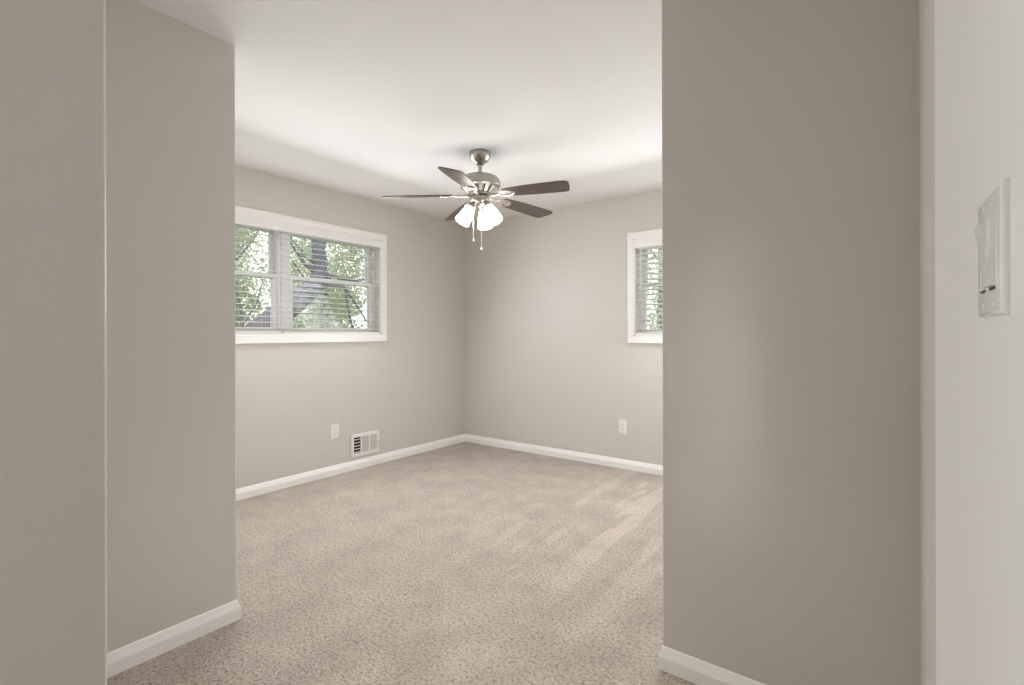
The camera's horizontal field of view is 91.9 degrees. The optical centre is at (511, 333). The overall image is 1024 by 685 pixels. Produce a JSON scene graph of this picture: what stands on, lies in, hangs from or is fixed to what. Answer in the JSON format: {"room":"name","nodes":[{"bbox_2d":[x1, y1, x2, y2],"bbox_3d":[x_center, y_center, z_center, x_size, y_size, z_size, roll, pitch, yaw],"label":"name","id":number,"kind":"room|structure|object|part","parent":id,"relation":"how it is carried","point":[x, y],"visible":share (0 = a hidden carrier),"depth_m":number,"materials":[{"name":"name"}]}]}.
{"room":"empty bedroom","nodes":[
{"label":"empty bedroom","id":0,"kind":"room"},
{"bbox_2d":[0,0,106,684],"bbox_3d":[-1.994,-0.003,0.012,1.199,2.440,2.870,0,0,37],"label":"wall","id":1,"kind":"structure","parent":0,"point":[53,397],"depth_m":0.75,"materials":[{"name":"beige paint"}]},
{"bbox_2d":[106,0,235,652],"bbox_3d":[-2.923,0.000,1.083,1.572,2.440,3.735,0,0,37],"label":"wall","id":2,"kind":"structure","parent":0,"point":[171,381],"depth_m":1.91,"materials":[{"name":"beige paint"}]},
{"bbox_2d":[107,599,240,677],"bbox_3d":[-2.013,1.176,2.286,1.586,0.083,0.748,0,0,37],"label":"baseboard","id":3,"kind":"structure","parent":2,"relation":"attached to","point":[119,660],"depth_m":1.91,"materials":[{"name":"white paint"}]},
{"bbox_2d":[235,166,464,488],"bbox_3d":[-1.534,-0.004,4.404,0.180,2.440,3.448,0,0,37],"label":"wall","id":4,"kind":"structure","parent":0,"point":[408,387],"depth_m":4.50,"materials":[{"name":"beige paint"}]},
{"bbox_2d":[235,205,386,343],"bbox_3d":[-1.834,-0.427,3.980,0.190,1.006,1.924,0,0,37],"label":"window","id":5,"kind":"structure","parent":4,"relation":"in","point":[381,258],"depth_m":4.09,"materials":[{"name":"white paint"}]},
{"bbox_3d":[-2.160,-0.638,3.650,0.032,0.404,0.824,0,0,37],"label":"sash","id":6,"kind":"part","parent":5,"relation":"part of","materials":[{"name":"clear glass"}]},
{"bbox_3d":[-2.129,-0.242,3.628,0.032,0.461,0.824,0,0,37],"label":"sash","id":7,"kind":"part","parent":5,"relation":"part of","materials":[{"name":"white plastic"}]},
{"bbox_2d":[235,214,282,333],"bbox_3d":[-2.068,-0.430,3.565,0.072,0.868,0.838,0,0,37],"label":"window blind","id":8,"kind":"object","parent":5,"relation":"attached to","point":[274,226],"visible":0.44,"depth_m":3.75,"materials":[{"name":"white plastic"}]},
{"bbox_3d":[-2.073,-0.007,3.570,0.052,0.022,0.830,0,0,37],"label":"rail","id":9,"kind":"part","parent":8,"relation":"part of","materials":[{"name":"white plastic"}]},
{"bbox_3d":[-1.904,-0.411,3.798,0.056,0.808,0.002,0,0,37],"label":"ladder cord","id":10,"kind":"part","parent":8,"relation":"part of","materials":[{"name":"white fabric"}]},
{"bbox_3d":[-2.145,-0.429,3.639,0.090,0.863,0.868,0,0,37],"label":"frame","id":11,"kind":"part","parent":5,"relation":"part of","materials":[{"name":"white plastic"}]},
{"bbox_3d":[-1.611,-0.640,4.385,0.032,0.404,0.826,0,0,37],"label":"sash","id":12,"kind":"part","parent":5,"relation":"part of","materials":[{"name":"white plastic"}]},
{"bbox_2d":[280,223,380,333],"bbox_3d":[-1.534,-0.429,4.279,0.072,0.873,0.943,0,0,37],"label":"window blind","id":13,"kind":"object","parent":5,"relation":"attached to","point":[289,228],"visible":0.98,"depth_m":4.21,"materials":[{"name":"white plastic"}]},
{"bbox_3d":[-1.732,-0.409,4.027,0.056,0.813,0.002,0,0,37],"label":"ladder cord","id":14,"kind":"part","parent":13,"relation":"part of","materials":[{"name":"white fabric"}]},
{"bbox_3d":[-1.540,-0.004,4.284,0.052,0.022,0.935,0,0,37],"label":"rail","id":15,"kind":"part","parent":13,"relation":"part of","materials":[{"name":"white plastic"}]},
{"bbox_3d":[-1.348,-0.410,4.541,0.056,0.813,0.002,0,0,37],"label":"ladder cord","id":16,"kind":"part","parent":13,"relation":"part of","materials":[{"name":"white fabric"}]},
{"bbox_3d":[-1.580,-0.243,4.362,0.032,0.461,0.826,0,0,37],"label":"sash","id":17,"kind":"part","parent":5,"relation":"part of","materials":[{"name":"white plastic"}]},
{"bbox_3d":[-1.596,-0.430,4.374,0.090,0.863,0.870,0,0,37],"label":"frame","id":18,"kind":"part","parent":5,"relation":"part of","materials":[{"name":"white plastic"}]},
{"bbox_2d":[331,423,338,438],"bbox_3d":[-1.522,0.842,4.261,0.008,0.125,0.080,0,0,37],"label":"wall outlet","id":19,"kind":"object","parent":4,"relation":"attached to","point":[334,427],"visible":1,"depth_m":4.25,"materials":[{"name":"white plastic"}]},
{"bbox_2d":[236,434,464,500],"bbox_3d":[-1.478,1.175,4.314,0.014,0.083,3.168,0,0,37],"label":"baseboard","id":20,"kind":"structure","parent":4,"relation":"attached to","point":[274,485],"depth_m":4.28,"materials":[{"name":"white paint"}]},
{"bbox_2d":[351,430,378,457],"bbox_3d":[-1.328,1.002,4.505,0.026,0.201,0.304,0,0,37],"label":"air vent","id":21,"kind":"object","parent":4,"relation":"in","point":[365,443],"visible":1,"depth_m":4.50,"materials":[{"name":"white metal"}]},
{"bbox_2d":[133,0,661,222],"bbox_3d":[-0.993,-1.285,1.728,4.256,0.120,7.083,0,0,37],"label":"ceiling","id":22,"kind":"structure","parent":0,"point":[365,99],"depth_m":2.51,"materials":[{"name":"white paint"}]},
{"bbox_2d":[381,149,569,249],"bbox_3d":[-0.176,-0.894,3.349,1.246,0.666,1.267,0,0,37],"label":"ceiling fan","id":23,"kind":"object","parent":22,"relation":"hanging from","point":[479,186],"visible":1,"depth_m":3.30,"materials":[{"name":"brown wood"}]},
{"bbox_3d":[-0.638,-0.917,3.318,0.479,0.006,0.139,-3,11,-6],"label":"blade","id":24,"kind":"part","parent":23,"relation":"part of","materials":[{"name":"brown wood"}]},
{"bbox_3d":[-0.391,-0.917,3.751,0.139,0.006,0.479,-12,2,-24],"label":"blade","id":25,"kind":"part","parent":23,"relation":"part of","materials":[{"name":"brown wood"}]},
{"bbox_3d":[-0.303,-0.917,2.949,0.139,0.006,0.479,11,5,11],"label":"blade","id":26,"kind":"part","parent":23,"relation":"part of","materials":[{"name":"brown wood"}]},
{"bbox_3d":[-0.322,-0.792,3.328,0.112,0.147,0.123,0,0,37],"label":"lamp shade","id":27,"kind":"part","parent":23,"relation":"part of","materials":[{"name":"white glass"}]},
{"bbox_2d":[468,201,475,209],"bbox_3d":[-0.274,-0.862,3.343,0.058,0.063,0.060,0,0,37],"label":"socket","id":28,"kind":"object","parent":23,"relation":"attached to","point":[472,205],"depth_m":3.32,"materials":[{"name":"silver metal"}]},
{"bbox_3d":[-0.206,-0.726,3.336,0.005,0.298,0.004,0,0,37],"label":"pull chain","id":29,"kind":"part","parent":23,"relation":"part of","materials":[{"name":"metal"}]},
{"bbox_3d":[-0.196,-0.793,3.478,0.108,0.147,0.125,0,0,37],"label":"lamp shade","id":30,"kind":"part","parent":23,"relation":"part of","materials":[{"name":"white glass"}]},
{"bbox_2d":[484,200,490,208],"bbox_3d":[-0.163,-0.862,3.323,0.063,0.063,0.058,0,0,37],"label":"socket","id":31,"kind":"object","parent":23,"relation":"attached to","point":[487,204],"depth_m":3.30,"materials":[{"name":"silver metal"}]},
{"bbox_3d":[-0.126,-0.793,3.293,0.129,0.147,0.105,0,0,37],"label":"lamp shade","id":32,"kind":"part","parent":23,"relation":"part of","materials":[{"name":"white glass"}]},
{"bbox_3d":[0.097,-0.918,3.649,0.479,0.006,0.139,4,-14,-42],"label":"blade","id":33,"kind":"part","parent":23,"relation":"part of","materials":[{"name":"brown wood"}]},
{"bbox_3d":[0.151,-0.918,3.154,0.479,0.006,0.139,3,-9,30],"label":"blade","id":34,"kind":"part","parent":23,"relation":"part of","materials":[{"name":"brown wood"}]},
{"bbox_2d":[107,442,695,684],"bbox_3d":[-0.987,1.265,1.728,4.256,0.100,7.083,0,0,37],"label":"floor","id":35,"kind":"structure","parent":0,"point":[463,563],"depth_m":2.42,"materials":[{"name":"beige carpet"}]},
{"bbox_2d":[464,189,662,465],"bbox_3d":[0.813,-0.009,4.690,3.238,2.440,0.180,0,0,37],"label":"wall","id":36,"kind":"structure","parent":0,"point":[550,361],"depth_m":4.83,"materials":[{"name":"beige paint"}]},
{"bbox_2d":[465,434,662,475],"bbox_3d":[0.718,1.170,4.642,3.138,0.083,0.014,0,0,37],"label":"baseboard","id":37,"kind":"structure","parent":36,"relation":"attached to","point":[559,453],"depth_m":4.75,"materials":[{"name":"white paint"}]},
{"bbox_2d":[619,419,626,433],"bbox_3d":[0.992,0.833,4.440,0.080,0.125,0.008,0,0,37],"label":"wall outlet","id":38,"kind":"object","parent":36,"relation":"attached to","point":[622,423],"visible":1,"depth_m":4.44,"materials":[{"name":"white plastic"}]},
{"bbox_2d":[627,229,662,342],"bbox_3d":[1.506,-0.403,4.152,1.068,0.976,0.190,0,0,37],"label":"window","id":39,"kind":"structure","parent":36,"relation":"in","point":[632,252],"depth_m":4.38,"materials":[{"name":"white paint"}]},
{"bbox_3d":[1.533,-0.407,4.188,0.934,0.835,0.090,0,0,37],"label":"frame","id":40,"kind":"part","parent":39,"relation":"part of","materials":[{"name":"white plastic"}]},
{"bbox_2d":[634,236,662,334],"bbox_3d":[1.470,-0.406,4.103,0.930,0.844,0.072,0,0,37],"label":"window blind","id":41,"kind":"object","parent":39,"relation":"attached to","point":[649,242],"visible":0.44,"depth_m":4.31,"materials":[{"name":"white plastic"}]},
{"bbox_3d":[1.475,0.005,4.110,0.922,0.022,0.052,0,0,37],"label":"rail","id":42,"kind":"part","parent":41,"relation":"part of","materials":[{"name":"white plastic"}]},
{"bbox_3d":[1.221,-0.385,4.299,0.002,0.784,0.056,0,0,37],"label":"ladder cord","id":43,"kind":"part","parent":41,"relation":"part of","materials":[{"name":"white fabric"}]},
{"bbox_3d":[1.543,-0.610,4.203,0.890,0.389,0.032,0,0,37],"label":"sash","id":44,"kind":"part","parent":39,"relation":"part of","materials":[{"name":"white plastic"}]},
{"bbox_3d":[1.522,-0.227,4.173,0.890,0.448,0.032,0,0,37],"label":"sash","id":45,"kind":"part","parent":39,"relation":"part of","materials":[{"name":"white plastic"}]},
{"bbox_2d":[662,0,920,684],"bbox_3d":[1.635,-0.011,2.470,0.938,2.440,2.392,0,0,37],"label":"wall partition","id":46,"kind":"structure","parent":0,"point":[791,245],"depth_m":1.55,"materials":[{"name":"beige paint"}]},
{"bbox_2d":[658,645,764,684],"bbox_3d":[1.541,1.168,2.534,0.733,0.083,2.406,0,0,37],"label":"baseboard","id":47,"kind":"structure","parent":46,"relation":"attached to","point":[696,671],"depth_m":1.71,"materials":[{"name":"white paint"}]},
{"bbox_2d":[919,0,1023,684],"bbox_3d":[-0.144,-0.007,-0.509,0.221,2.440,4.511,0,0,37],"label":"wall","id":48,"kind":"structure","parent":0,"point":[979,44],"depth_m":0.57,"materials":[{"name":"white paint"}]},
{"bbox_2d":[974,177,1009,317],"bbox_3d":[0.415,-0.068,0.432,0.010,0.106,0.116,0,0,37],"label":"light switch","id":49,"kind":"object","parent":48,"relation":"attached to","point":[992,231],"visible":1,"depth_m":0.40,"materials":[{"name":"white plastic"}]},
{"bbox_3d":[0.430,-0.068,0.450,0.003,0.067,0.034,0,0,37],"label":"rocker frame","id":50,"kind":"part","parent":49,"relation":"part of","materials":[{"name":"white plastic"}]},
{"bbox_3d":[0.402,-0.068,0.413,0.003,0.067,0.034,0,0,37],"label":"rocker frame","id":51,"kind":"part","parent":49,"relation":"part of","materials":[{"name":"white plastic"}]},
{"label":"outside","id":52,"kind":"structure","parent":0,"visible":0},
{"bbox_3d":[-2.017,2.217,13.997,60.000,0.200,60.000,0,0,37],"label":"ground","id":53,"kind":"structure","parent":52,"visible":0},
{"bbox_2d":[235,228,255,299],"bbox_3d":[-7.680,-1.451,12.387,2.298,7.192,2.363,0,0,-30],"label":"leafy tree","id":54,"kind":"object","parent":53,"relation":"on","point":[244,259],"visible":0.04,"depth_m":12.81,"materials":[{"name":"green plant"}]},
{"bbox_2d":[235,227,267,326],"bbox_3d":[-5.673,-0.683,9.611,2.171,5.640,2.242,0,0,37],"label":"leafy tree","id":55,"kind":"object","parent":53,"relation":"on","point":[245,288],"visible":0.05,"depth_m":9.79,"materials":[{"name":"green plant"}]},
{"bbox_2d":[235,228,269,326],"bbox_3d":[-8.750,-1.866,15.909,4.128,8.009,2.547,0,0,-26],"label":"leafy tree","id":56,"kind":"object","parent":53,"relation":"on","point":[258,237],"visible":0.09,"depth_m":15.98,"materials":[{"name":"green plant"}]},
{"bbox_2d":[235,228,366,327],"bbox_3d":[-3.741,-1.101,8.548,1.793,6.710,5.048,0,0,37],"label":"leaning tree","id":57,"kind":"object","parent":53,"relation":"on","point":[308,289],"visible":0.06,"depth_m":8.59,"materials":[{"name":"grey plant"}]},
{"bbox_2d":[259,237,366,327],"bbox_3d":[-4.438,-0.918,11.886,2.656,6.094,2.556,0,0,37],"label":"leafy tree","id":58,"kind":"object","parent":53,"relation":"on","point":[318,313],"visible":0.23,"depth_m":11.81,"materials":[{"name":"green plant"}]},
{"bbox_2d":[290,236,359,327],"bbox_3d":[-5.842,-1.355,14.714,2.086,6.971,2.933,0,0,37],"label":"leafy tree","id":59,"kind":"object","parent":53,"relation":"on","point":[309,245],"visible":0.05,"depth_m":14.81,"materials":[{"name":"green plant"}]},
{"bbox_2d":[647,248,661,328],"bbox_3d":[4.118,-1.267,13.877,2.503,6.747,2.925,0,0,37],"label":"leafy tree","id":60,"kind":"object","parent":53,"relation":"on","point":[660,249],"visible":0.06,"depth_m":13.72,"materials":[{"name":"green plant"}]}
]}

